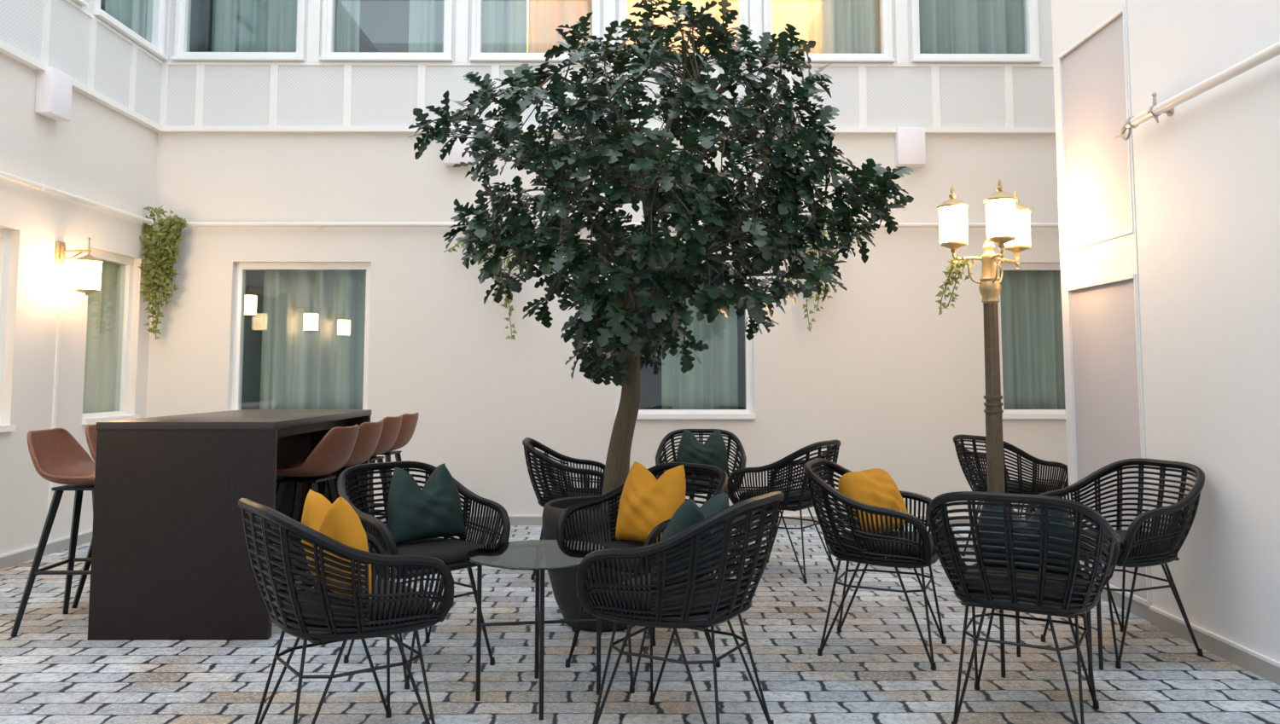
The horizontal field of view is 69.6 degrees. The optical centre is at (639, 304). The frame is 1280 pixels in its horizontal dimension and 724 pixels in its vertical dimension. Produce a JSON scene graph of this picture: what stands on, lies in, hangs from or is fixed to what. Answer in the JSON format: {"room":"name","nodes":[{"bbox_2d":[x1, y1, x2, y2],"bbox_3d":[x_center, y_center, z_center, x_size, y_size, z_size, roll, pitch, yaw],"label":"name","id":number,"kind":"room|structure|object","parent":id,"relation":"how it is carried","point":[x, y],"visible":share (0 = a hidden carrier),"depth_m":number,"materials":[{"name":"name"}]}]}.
{"room":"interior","nodes":[
{"label":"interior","id":0,"kind":"room"},
{"bbox_2d":[0,0,161,555],"bbox_3d":[-4.043,-1.732,2.219,0.195,6.200,10.930,0,-4,0],"label":"wall","id":1,"kind":"structure","parent":0,"point":[102,155],"depth_m":6.35,"materials":[{"name":"paint"}]},
{"bbox_2d":[0,227,16,432],"bbox_3d":[-4.050,0.117,5.335,0.165,1.290,1.158,0,-4,0],"label":"window","id":2,"kind":"structure","parent":1,"relation":"in","point":[5,234],"depth_m":5.89,"materials":[{"name":"white plastic"}]},
{"bbox_2d":[0,529,93,569],"bbox_3d":[-3.974,1.322,2.054,0.015,0.084,10.755,0,-4,0],"label":"baseboard","id":3,"kind":"structure","parent":1,"relation":"attached to","point":[16,557],"depth_m":6.17,"materials":[{"name":"grey paint"}]},
{"bbox_2d":[34,66,72,121],"bbox_3d":[-3.955,-1.418,6.223,0.105,0.313,0.226,0,-4,0],"label":"box","id":4,"kind":"object","parent":1,"relation":"attached to","point":[54,87],"visible":0.92,"depth_m":6.15,"materials":[{"name":"white plastic"}]},
{"bbox_2d":[38,112,66,121],"bbox_3d":[-3.955,-1.266,6.211,0.075,0.008,0.196,0,-4,0],"label":"diffuser","id":5,"kind":"object","parent":4,"relation":"attached to","point":[55,116],"depth_m":6.21,"materials":[{"name":"white paint"}]},
{"bbox_2d":[46,270,63,542],"bbox_3d":[-4.004,0.686,6.306,0.012,1.846,0.025,0,-4,0],"label":"cable trunking","id":6,"kind":"object","parent":1,"relation":"attached to","point":[61,275],"visible":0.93,"depth_m":6.33,"materials":[{"name":"white paint"}]},
{"bbox_2d":[0,170,155,225],"bbox_3d":[-3.938,-1.066,2.338,0.087,0.054,10.350,0,-4,0],"label":"wall rail","id":7,"kind":"object","parent":1,"relation":"attached to","point":[41,187],"visible":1,"depth_m":6.38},
{"bbox_2d":[54,237,103,296],"bbox_3d":[-3.862,-0.263,6.354,0.295,0.404,0.180,0,-4,0],"label":"wall lantern","id":8,"kind":"object","parent":1,"relation":"attached to","point":[87,268],"visible":1,"depth_m":6.31,"materials":[{"name":"white glass"}]},
{"bbox_2d":[71,0,88,6],"bbox_3d":[-3.994,-2.869,6.115,0.155,1.427,0.984,0,-4,0],"label":"window","id":9,"kind":"structure","parent":1,"relation":"in","point":[81,2],"depth_m":6.50,"materials":[{"name":"white plastic"}]},
{"bbox_2d":[0,40,161,130],"bbox_3d":[-3.951,-1.875,2.281,0.060,0.045,10.710,0,-4,0],"label":"trim","id":10,"kind":"structure","parent":1,"relation":"attached to","point":[5,49],"depth_m":6.63,"materials":[{"name":"white paint"}]},
{"bbox_2d":[40,0,162,110],"bbox_3d":[-3.940,-2.169,2.310,0.012,0.545,10.721,0,-4,0],"label":"trim","id":11,"kind":"structure","parent":1,"relation":"attached to","point":[47,3],"depth_m":6.67,"materials":[{"name":"white paint"}]},
{"bbox_2d":[82,260,121,413],"bbox_3d":[-4.145,0.245,7.025,0.053,1.342,0.682,0,-4,0],"label":"curtain","id":12,"kind":"object","parent":1,"relation":"attached to","point":[103,305],"visible":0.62,"depth_m":7.12,"materials":[{"name":"white fabric"}]},
{"bbox_2d":[81,249,139,424],"bbox_3d":[-4.062,0.249,7.024,0.165,1.290,0.708,0,-4,0],"label":"window","id":13,"kind":"structure","parent":1,"relation":"in","point":[127,264],"depth_m":7.31,"materials":[{"name":"white plastic"}]},
{"bbox_2d":[104,0,147,39],"bbox_3d":[-4.067,-2.771,7.376,0.050,1.485,0.653,0,-4,0],"label":"curtain","id":14,"kind":"object","parent":1,"relation":"attached to","point":[133,14],"visible":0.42,"depth_m":7.38,"materials":[{"name":"fabric"}]},
{"bbox_2d":[93,0,168,60],"bbox_3d":[-4.002,-2.781,7.237,0.155,1.427,0.974,0,-4,0],"label":"window","id":15,"kind":"structure","parent":1,"relation":"in","point":[154,43],"depth_m":7.60,"materials":[{"name":"white plastic"}]},
{"bbox_2d":[100,0,104,11],"bbox_3d":[-4.545,-2.787,7.233,0.808,1.555,1.030,0,-4,0],"label":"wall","id":16,"kind":"structure","parent":0,"point":[102,2],"depth_m":7.71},
{"bbox_2d":[241,270,264,409],"bbox_3d":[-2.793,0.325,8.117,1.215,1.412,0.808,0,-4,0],"label":"window pane","id":17,"kind":"structure","parent":0,"point":[254,279],"depth_m":8.05,"materials":[{"name":"clear glass"}]},
{"bbox_2d":[189,0,529,52],"bbox_3d":[-2.110,-2.702,8.323,3.620,1.555,0.808,0,-4,0],"label":"wall","id":18,"kind":"structure","parent":0,"point":[383,24],"depth_m":8.69,"materials":[{"name":"grey paint"}]},
{"bbox_2d":[145,0,1068,515],"bbox_3d":[0.215,-1.299,7.759,8.787,6.200,0.195,0,-4,0],"label":"wall","id":19,"kind":"structure","parent":0,"point":[878,372],"depth_m":7.60,"materials":[{"name":"paint"}]},
{"bbox_2d":[170,0,305,61],"bbox_3d":[-3.341,-2.739,7.772,1.094,1.427,0.155,0,-4,0],"label":"window","id":20,"kind":"structure","parent":19,"relation":"in","point":[182,53],"depth_m":7.69,"materials":[{"name":"white plastic"}]},
{"bbox_2d":[211,0,297,52],"bbox_3d":[-3.256,-2.725,7.967,0.901,1.485,0.118,0,-4,0],"label":"curtain","id":21,"kind":"object","parent":19,"relation":"attached to","point":[238,26],"visible":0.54,"depth_m":7.94,"materials":[{"name":"fabric"}]},
{"bbox_2d":[231,262,371,410],"bbox_3d":[-2.789,0.294,7.599,1.143,1.290,0.165,0,-4,0],"label":"window","id":22,"kind":"structure","parent":19,"relation":"in","point":[241,268],"depth_m":7.64,"materials":[{"name":"white plastic"}]},
{"bbox_2d":[259,270,366,409],"bbox_3d":[-2.721,0.303,7.768,0.955,1.342,0.127,0,-4,0],"label":"curtain","id":23,"kind":"object","parent":19,"relation":"attached to","point":[312,352],"visible":0.7,"depth_m":7.77,"materials":[{"name":"fabric"}]},
{"bbox_2d":[334,0,360,52],"bbox_3d":[-2.534,-2.724,7.981,0.230,1.485,0.098,1,-5,-9],"label":"curtain","id":24,"kind":"object","parent":19,"relation":"attached to","point":[347,12],"visible":0.52,"depth_m":7.95,"materials":[{"name":"fabric"}]},
{"bbox_2d":[319,0,453,62],"bbox_3d":[-2.114,-2.739,7.780,1.099,1.427,0.155,0,-4,0],"label":"window","id":25,"kind":"structure","parent":19,"relation":"in","point":[328,54],"depth_m":7.70,"materials":[{"name":"white plastic"}]},
{"bbox_2d":[408,0,444,52],"bbox_3d":[-1.782,-2.724,7.977,0.410,1.485,0.118,0,-4,0],"label":"curtain","id":26,"kind":"object","parent":19,"relation":"attached to","point":[426,22],"visible":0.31,"depth_m":7.96,"materials":[{"name":"fabric"}]},
{"bbox_2d":[443,126,473,166],"bbox_3d":[-1.501,-1.308,7.633,0.226,0.313,0.105,0,-4,0],"label":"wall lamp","id":27,"kind":"object","parent":19,"relation":"attached to","point":[455,157],"visible":0.38,"depth_m":7.58,"materials":[{"name":"white plastic"}]},
{"bbox_2d":[445,163,471,166],"bbox_3d":[-1.501,-1.156,7.621,0.196,0.008,0.075,0,-4,0],"label":"diffuser","id":28,"kind":"object","parent":27,"relation":"attached to","point":[447,165],"depth_m":7.61,"materials":[{"name":"white paint"}]},
{"bbox_2d":[482,0,527,52],"bbox_3d":[-1.193,-2.723,7.988,0.429,1.485,0.117,0,-4,0],"label":"curtain","id":29,"kind":"object","parent":19,"relation":"attached to","point":[503,21],"visible":0.56,"depth_m":7.96,"materials":[{"name":"fabric"}]},
{"bbox_2d":[469,0,599,62],"bbox_3d":[-0.871,-2.738,7.789,1.094,1.427,0.155,0,-4,0],"label":"window","id":30,"kind":"structure","parent":19,"relation":"in","point":[477,55],"depth_m":7.71,"materials":[{"name":"white plastic"}]},
{"bbox_2d":[528,0,592,52],"bbox_3d":[-0.649,-2.723,7.995,0.623,1.485,0.109,0,-4,0],"label":"curtain","id":31,"kind":"object","parent":19,"relation":"attached to","point":[544,16],"visible":0.4,"depth_m":7.96,"materials":[{"name":"beige fabric"}]},
{"bbox_2d":[153,125,1055,134],"bbox_3d":[0.215,-1.454,7.678,8.466,0.045,0.060,0,-4,0],"label":"trim","id":32,"kind":"structure","parent":19,"relation":"attached to","point":[165,129],"depth_m":7.66,"materials":[{"name":"white paint"}]},
{"bbox_2d":[159,0,1053,127],"bbox_3d":[0.233,-2.539,7.751,8.432,2.130,0.014,0,-4,0],"label":"trim","id":33,"kind":"structure","parent":19,"relation":"attached to","point":[314,6],"depth_m":7.70,"materials":[{"name":"white paint"}]},
{"bbox_2d":[174,221,1058,228],"bbox_3d":[0.201,-0.655,7.602,8.196,0.054,0.087,0,-4,0],"label":"wall rail","id":34,"kind":"object","parent":19,"relation":"attached to","point":[321,224],"visible":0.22,"depth_m":7.55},
{"bbox_2d":[138,205,187,339],"bbox_3d":[-3.862,-0.265,7.406,0.404,1.092,0.165,0,-4,-3],"label":"ivy","id":35,"kind":"object","parent":34,"relation":"hanging from","point":[164,256],"visible":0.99,"depth_m":7.41,"materials":[{"name":"green plant"}]},
{"bbox_2d":[443,222,524,340],"bbox_3d":[-1.254,-0.212,7.430,0.675,1.005,0.138,0,-4,0],"label":"ivy","id":36,"kind":"object","parent":34,"relation":"hanging from","point":[506,300],"visible":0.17,"depth_m":7.44,"materials":[{"name":"green plant"}]},
{"bbox_2d":[785,226,837,331],"bbox_3d":[1.394,-0.231,7.455,0.444,0.914,0.126,0,-4,0],"label":"ivy","id":37,"kind":"object","parent":34,"relation":"hanging from","point":[817,298],"visible":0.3,"depth_m":7.45,"materials":[{"name":"green plant"}]},
{"bbox_2d":[627,0,738,52],"bbox_3d":[0.362,-2.723,7.989,1.080,1.485,0.123,0,-4,0],"label":"curtain","id":38,"kind":"object","parent":19,"relation":"attached to","point":[714,10],"visible":0.18,"depth_m":7.97,"materials":[{"name":"beige fabric"}]},
{"bbox_2d":[618,0,748,63],"bbox_3d":[0.364,-2.737,7.797,1.104,1.427,0.155,0,-4,0],"label":"window","id":39,"kind":"structure","parent":19,"relation":"in","point":[742,4],"depth_m":7.73,"materials":[{"name":"white plastic"}]},
{"bbox_2d":[614,262,755,419],"bbox_3d":[0.366,0.296,7.620,1.143,1.290,0.165,0,-4,0],"label":"window","id":40,"kind":"structure","parent":19,"relation":"in","point":[747,413],"depth_m":7.59,"materials":[{"name":"white plastic"}]},
{"bbox_2d":[661,270,738,409],"bbox_3d":[0.501,0.305,7.791,0.639,1.342,0.121,0,-4,0],"label":"curtain","id":41,"kind":"object","parent":19,"relation":"attached to","point":[712,384],"visible":0.46,"depth_m":7.78,"materials":[{"name":"white fabric"}]},
{"bbox_2d":[374,514,1069,525],"bbox_3d":[0.215,1.744,7.451,8.466,0.084,0.015,0,-4,0],"label":"baseboard","id":42,"kind":"structure","parent":19,"relation":"attached to","point":[514,520],"depth_m":7.45,"materials":[{"name":"grey paint"}]},
{"bbox_2d":[771,0,818,53],"bbox_3d":[1.285,-2.724,7.986,0.494,1.485,0.106,0,-4,0],"label":"curtain","id":43,"kind":"object","parent":19,"relation":"attached to","point":[802,14],"visible":0.33,"depth_m":7.99,"materials":[{"name":"yellow fabric"}]},
{"bbox_2d":[762,0,895,63],"bbox_3d":[1.576,-2.737,7.805,1.099,1.427,0.155,0,-4,0],"label":"window","id":44,"kind":"structure","parent":19,"relation":"in","point":[886,55],"depth_m":7.73,"materials":[{"name":"white plastic"}]},
{"bbox_2d":[817,0,880,53],"bbox_3d":[1.828,-2.722,8.001,0.572,1.485,0.127,0,-4,0],"label":"curtain","id":45,"kind":"object","parent":19,"relation":"attached to","point":[844,26],"visible":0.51,"depth_m":7.97,"materials":[{"name":"fabric"}]},
{"bbox_2d":[894,127,925,167],"bbox_3d":[2.244,-1.306,7.658,0.226,0.313,0.105,0,-4,0],"label":"box","id":46,"kind":"object","parent":19,"relation":"attached to","point":[910,142],"visible":1,"depth_m":7.61,"materials":[{"name":"white plastic"}]},
{"bbox_2d":[898,164,923,167],"bbox_3d":[2.244,-1.154,7.646,0.196,0.008,0.075,0,-4,0],"label":"diffuser","id":47,"kind":"object","parent":46,"relation":"attached to","point":[908,165],"depth_m":7.64,"materials":[{"name":"white paint"}]},
{"bbox_2d":[919,0,1024,53],"bbox_3d":[2.866,-2.722,8.009,0.955,1.485,0.129,0,-4,0],"label":"curtain","id":48,"kind":"object","parent":19,"relation":"attached to","point":[946,26],"visible":0.54,"depth_m":7.98,"materials":[{"name":"fabric"}]},
{"bbox_2d":[910,0,1042,63],"bbox_3d":[2.813,-2.736,7.814,1.084,1.427,0.155,0,-4,0],"label":"window","id":49,"kind":"structure","parent":19,"relation":"in","point":[1031,16],"depth_m":7.73,"materials":[{"name":"white plastic"}]},
{"bbox_2d":[996,263,1065,418],"bbox_3d":[3.516,0.297,7.642,1.143,1.290,0.165,0,-4,0],"label":"window","id":50,"kind":"structure","parent":19,"relation":"in","point":[1008,414],"depth_m":7.62,"materials":[{"name":"white plastic"}]},
{"bbox_2d":[999,270,1065,409],"bbox_3d":[3.468,0.307,7.811,1.000,1.342,0.126,0,-4,0],"label":"curtain","id":51,"kind":"object","parent":19,"relation":"attached to","point":[1032,356],"visible":0.45,"depth_m":7.81,"materials":[{"name":"fabric"}]},
{"bbox_2d":[0,525,1279,723],"bbox_3d":[0.252,1.417,2.083,9.066,0.100,11.370,0,-4,0],"label":"floor","id":52,"kind":"structure","parent":0,"point":[876,671],"depth_m":3.79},
{"bbox_2d":[10,428,95,637],"bbox_3d":[-2.719,1.085,4.510,0.482,0.944,0.448,0,-4,-2],"label":"bar stool","id":53,"kind":"object","parent":52,"relation":"on","point":[56,456],"visible":0.64,"depth_m":4.53,"materials":[{"name":"brown leather"}]},
{"bbox_2d":[71,424,97,608],"bbox_3d":[-2.753,1.126,5.029,0.482,0.944,0.448,0,-4,0],"label":"bar stool","id":54,"kind":"object","parent":52,"relation":"on","point":[90,431],"visible":0.18,"depth_m":4.85,"materials":[{"name":"black metal"}]},
{"bbox_2d":[87,409,371,640],"bbox_3d":[-2.115,1.100,5.028,0.828,0.990,1.583,0,-4,0],"label":"bar table","id":55,"kind":"object","parent":52,"relation":"on","point":[171,560],"visible":0.89,"depth_m":4.25,"materials":[{"name":"laminate"}]},
{"bbox_2d":[274,424,358,588],"bbox_3d":[-1.751,1.111,4.844,0.482,0.944,0.448,-1,-5,8],"label":"bar stool","id":56,"kind":"object","parent":52,"relation":"on","point":[332,453],"visible":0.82,"depth_m":4.76,"materials":[{"name":"brown leather"}]},
{"bbox_2d":[279,420,383,589],"bbox_3d":[-1.754,1.149,5.333,0.482,0.944,0.448,-1,-4,7],"label":"bar stool","id":57,"kind":"object","parent":52,"relation":"on","point":[369,434],"visible":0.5,"depth_m":5.26,"materials":[{"name":"brown leather"}]},
{"bbox_2d":[237,498,453,723],"bbox_3d":[-0.975,1.026,2.965,0.572,0.816,0.631,3,-6,-37],"label":"rattan armchair","id":58,"kind":"object","parent":52,"relation":"on","point":[320,616],"visible":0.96,"depth_m":2.78,"materials":[{"name":"black wicker"}]},
{"bbox_2d":[301,488,371,608],"bbox_3d":[-0.976,0.771,2.959,0.168,0.336,0.397,4,-6,-39],"label":"cushion","id":59,"kind":"object","parent":58,"relation":"on","point":[339,521],"visible":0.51,"depth_m":2.85,"materials":[{"name":"yellow fabric"}]},
{"bbox_2d":[368,415,402,520],"bbox_3d":[-1.824,1.206,6.050,0.482,0.944,0.448,-1,-4,7],"label":"bar stool","id":60,"kind":"object","parent":52,"relation":"on","point":[392,426],"visible":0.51,"depth_m":5.98,"materials":[{"name":"brown leather"}]},
{"bbox_2d":[372,413,418,511],"bbox_3d":[-1.827,1.241,6.509,0.482,0.944,0.448,-1,-4,7],"label":"bar stool","id":61,"kind":"object","parent":52,"relation":"on","point":[408,426],"visible":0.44,"depth_m":6.44,"materials":[{"name":"brown leather"}]},
{"bbox_2d":[337,460,510,690],"bbox_3d":[-0.949,1.100,3.910,0.572,0.816,0.631,-4,-6,43],"label":"rattan armchair","id":62,"kind":"object","parent":52,"relation":"on","point":[453,551],"visible":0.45,"depth_m":3.97,"materials":[{"name":"black wicker"}]},
{"bbox_2d":[386,463,466,545],"bbox_3d":[-0.926,0.856,3.972,0.379,0.319,0.170,4,-6,-41],"label":"cushion","id":63,"kind":"object","parent":62,"relation":"on","point":[414,514],"visible":0.98,"depth_m":3.90,"materials":[{"name":"green fabric"}]},
{"bbox_2d":[465,540,608,721],"bbox_3d":[-0.379,1.207,3.474,0.552,0.534,0.552,1,-5,-8],"label":"side table","id":64,"kind":"object","parent":52,"relation":"on","point":[537,555],"visible":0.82,"depth_m":3.44,"materials":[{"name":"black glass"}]},
{"bbox_2d":[522,437,605,580],"bbox_3d":[-0.439,1.239,5.697,0.572,0.816,0.631,0,-4,-3],"label":"rattan armchair","id":65,"kind":"object","parent":52,"relation":"on","point":[568,490],"visible":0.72,"depth_m":5.47,"materials":[{"name":"black wicker"}]},
{"bbox_2d":[542,495,634,632],"bbox_3d":[-0.181,1.268,4.534,0.600,0.578,0.600,0,-4,0],"label":"planter","id":66,"kind":"object","parent":52,"relation":"on","point":[563,581],"visible":0.33,"depth_m":4.35,"materials":[{"name":"plastic"}]},
{"bbox_2d":[408,0,913,511],"bbox_3d":[0.127,-0.270,4.624,2.497,2.596,1.781,0,-4,3],"label":"artificial tree","id":67,"kind":"object","parent":66,"relation":"in","point":[615,313],"visible":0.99,"depth_m":4.20,"materials":[{"name":"green plant"}]},
{"bbox_2d":[556,462,727,693],"bbox_3d":[0.036,1.096,3.866,0.572,0.816,0.631,4,-6,-41],"label":"rattan armchair","id":68,"kind":"object","parent":52,"relation":"on","point":[656,532],"visible":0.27,"depth_m":3.97,"materials":[{"name":"black wicker"}]},
{"bbox_2d":[615,461,686,542],"bbox_3d":[0.049,0.836,3.853,0.171,0.346,0.421,3,-6,-37],"label":"cushion","id":69,"kind":"object","parent":68,"relation":"on","point":[646,502],"visible":0.84,"depth_m":3.78,"materials":[{"name":"yellow fabric"}]},
{"bbox_2d":[576,491,784,723],"bbox_3d":[0.169,1.037,3.105,0.572,0.816,0.631,-3,-5,30],"label":"rattan armchair","id":70,"kind":"object","parent":52,"relation":"on","point":[700,604],"visible":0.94,"depth_m":2.92,"materials":[{"name":"black wicker"}]},
{"bbox_2d":[653,492,729,588],"bbox_3d":[0.183,0.793,3.115,0.172,0.301,0.368,-3,-6,36],"label":"cushion","id":71,"kind":"object","parent":70,"relation":"on","point":[689,514],"visible":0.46,"depth_m":3.01,"materials":[{"name":"green fabric"}]},
{"bbox_2d":[655,429,746,545],"bbox_3d":[0.428,1.300,6.471,0.631,0.816,0.572,0,-4,4],"label":"rattan armchair","id":72,"kind":"object","parent":52,"relation":"on","point":[741,463],"visible":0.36,"depth_m":6.64,"materials":[{"name":"black wicker"}]},
{"bbox_2d":[676,429,729,477],"bbox_3d":[0.437,1.050,6.496,0.391,0.330,0.172,0,-4,3],"label":"cushion","id":73,"kind":"object","parent":72,"relation":"on","point":[713,452],"visible":0.77,"depth_m":6.45,"materials":[{"name":"green fabric"}]},
{"bbox_2d":[727,439,841,584],"bbox_3d":[0.915,1.237,5.669,0.572,0.816,0.631,-3,-6,36],"label":"rattan armchair","id":74,"kind":"object","parent":52,"relation":"on","point":[800,498],"visible":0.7,"depth_m":5.47,"materials":[{"name":"black wicker"}]},
{"bbox_2d":[803,458,946,670],"bbox_3d":[1.044,1.115,4.105,0.572,0.816,0.631,-2,-5,24],"label":"rattan armchair","id":75,"kind":"object","parent":52,"relation":"on","point":[902,549],"visible":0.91,"depth_m":3.92,"materials":[{"name":"black wicker"}]},
{"bbox_2d":[837,468,907,535],"bbox_3d":[1.042,0.882,4.137,0.341,0.275,0.221,4,-6,-42],"label":"cushion","id":76,"kind":"object","parent":75,"relation":"on","point":[875,487],"visible":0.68,"depth_m":4.07,"materials":[{"name":"yellow fabric"}]},
{"bbox_2d":[936,178,1031,493],"bbox_3d":[2.081,0.462,5.365,0.591,2.316,0.463,4,-6,-44],"label":"street lamp","id":77,"kind":"object","parent":52,"relation":"on","point":[1007,221],"visible":0.87,"depth_m":5.31,"materials":[{"name":"brown metal"}]},
{"bbox_2d":[934,255,976,315],"bbox_3d":[1.814,-0.115,5.292,0.236,0.352,0.112,-1,-5,9],"label":"ivy","id":78,"kind":"object","parent":77,"relation":"hanging from","point":[955,266],"visible":1,"depth_m":5.30,"materials":[{"name":"green plant"}]},
{"bbox_2d":[952,434,1068,557],"bbox_3d":[2.430,1.271,6.095,0.572,0.816,0.631,2,-5,-23],"label":"rattan armchair","id":79,"kind":"object","parent":52,"relation":"on","point":[1018,486],"visible":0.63,"depth_m":5.91,"materials":[{"name":"black wicker"}]},
{"bbox_2d":[925,491,1121,723],"bbox_3d":[1.343,1.048,3.241,0.631,0.816,0.572,-3,-5,30],"label":"rattan armchair","id":80,"kind":"object","parent":52,"relation":"on","point":[1041,592],"visible":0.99,"depth_m":3.07,"materials":[{"name":"black wicker"}]},
{"bbox_2d":[976,491,1083,578],"bbox_3d":[1.361,0.808,3.249,0.356,0.292,0.171,-2,-5,28],"label":"cushion","id":81,"kind":"object","parent":80,"relation":"on","point":[988,508],"visible":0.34,"depth_m":3.19,"materials":[{"name":"green fabric"}]},
{"bbox_2d":[999,532,1123,692],"bbox_3d":[1.674,1.230,3.757,0.552,0.534,0.552,1,-5,-12],"label":"side table","id":82,"kind":"object","parent":52,"relation":"on","point":[1121,546],"visible":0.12,"depth_m":3.70,"materials":[{"name":"black metal"}]},
{"bbox_2d":[1024,458,1204,669],"bbox_3d":[2.150,1.116,4.115,0.572,0.816,0.631,2,-5,-20],"label":"rattan armchair","id":83,"kind":"object","parent":52,"relation":"on","point":[1141,549],"visible":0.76,"depth_m":4.03,"materials":[{"name":"black wicker"}]},
{"bbox_2d":[622,270,745,409],"bbox_3d":[0.362,0.327,8.138,1.215,1.412,0.808,0,-4,0],"label":"wall","id":84,"kind":"structure","parent":0,"point":[650,371],"depth_m":8.49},
{"bbox_2d":[1126,0,1279,663],"bbox_3d":[2.771,-1.807,1.264,0.500,6.200,8.600,0,-4,0],"label":"wall","id":85,"kind":"structure","parent":0,"point":[1207,175],"depth_m":4.02,"materials":[{"name":"paint"}]},
{"bbox_2d":[1051,0,1151,606],"bbox_3d":[2.502,-1.546,5.142,0.024,6.116,0.823,0,-4,0],"label":"trim","id":86,"kind":"structure","parent":85,"relation":"attached to","point":[1072,20],"depth_m":5.28,"materials":[{"name":"paint"}]},
{"bbox_2d":[1062,13,1146,599],"bbox_3d":[2.510,-0.003,4.990,0.008,3.016,0.715,0,-4,0],"label":"wall panel","id":87,"kind":"object","parent":85,"relation":"attached to","point":[1104,345],"visible":0.71,"depth_m":4.98,"materials":[{"name":"grey paint"}]},
{"bbox_2d":[1100,586,1279,686],"bbox_3d":[2.523,1.242,1.024,0.035,0.084,8.600,0,-4,0],"label":"baseboard","id":88,"kind":"structure","parent":85,"relation":"attached to","point":[1263,666],"depth_m":4.04,"materials":[{"name":"grey paint"}]},
{"bbox_2d":[1113,40,1279,140],"bbox_3d":[2.470,-1.183,0.967,0.104,0.163,7.510,0,-4,0],"label":"wall rail","id":89,"kind":"object","parent":85,"relation":"attached to","point":[1166,107],"visible":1,"depth_m":3.98,"materials":[{"name":"silver metal"}]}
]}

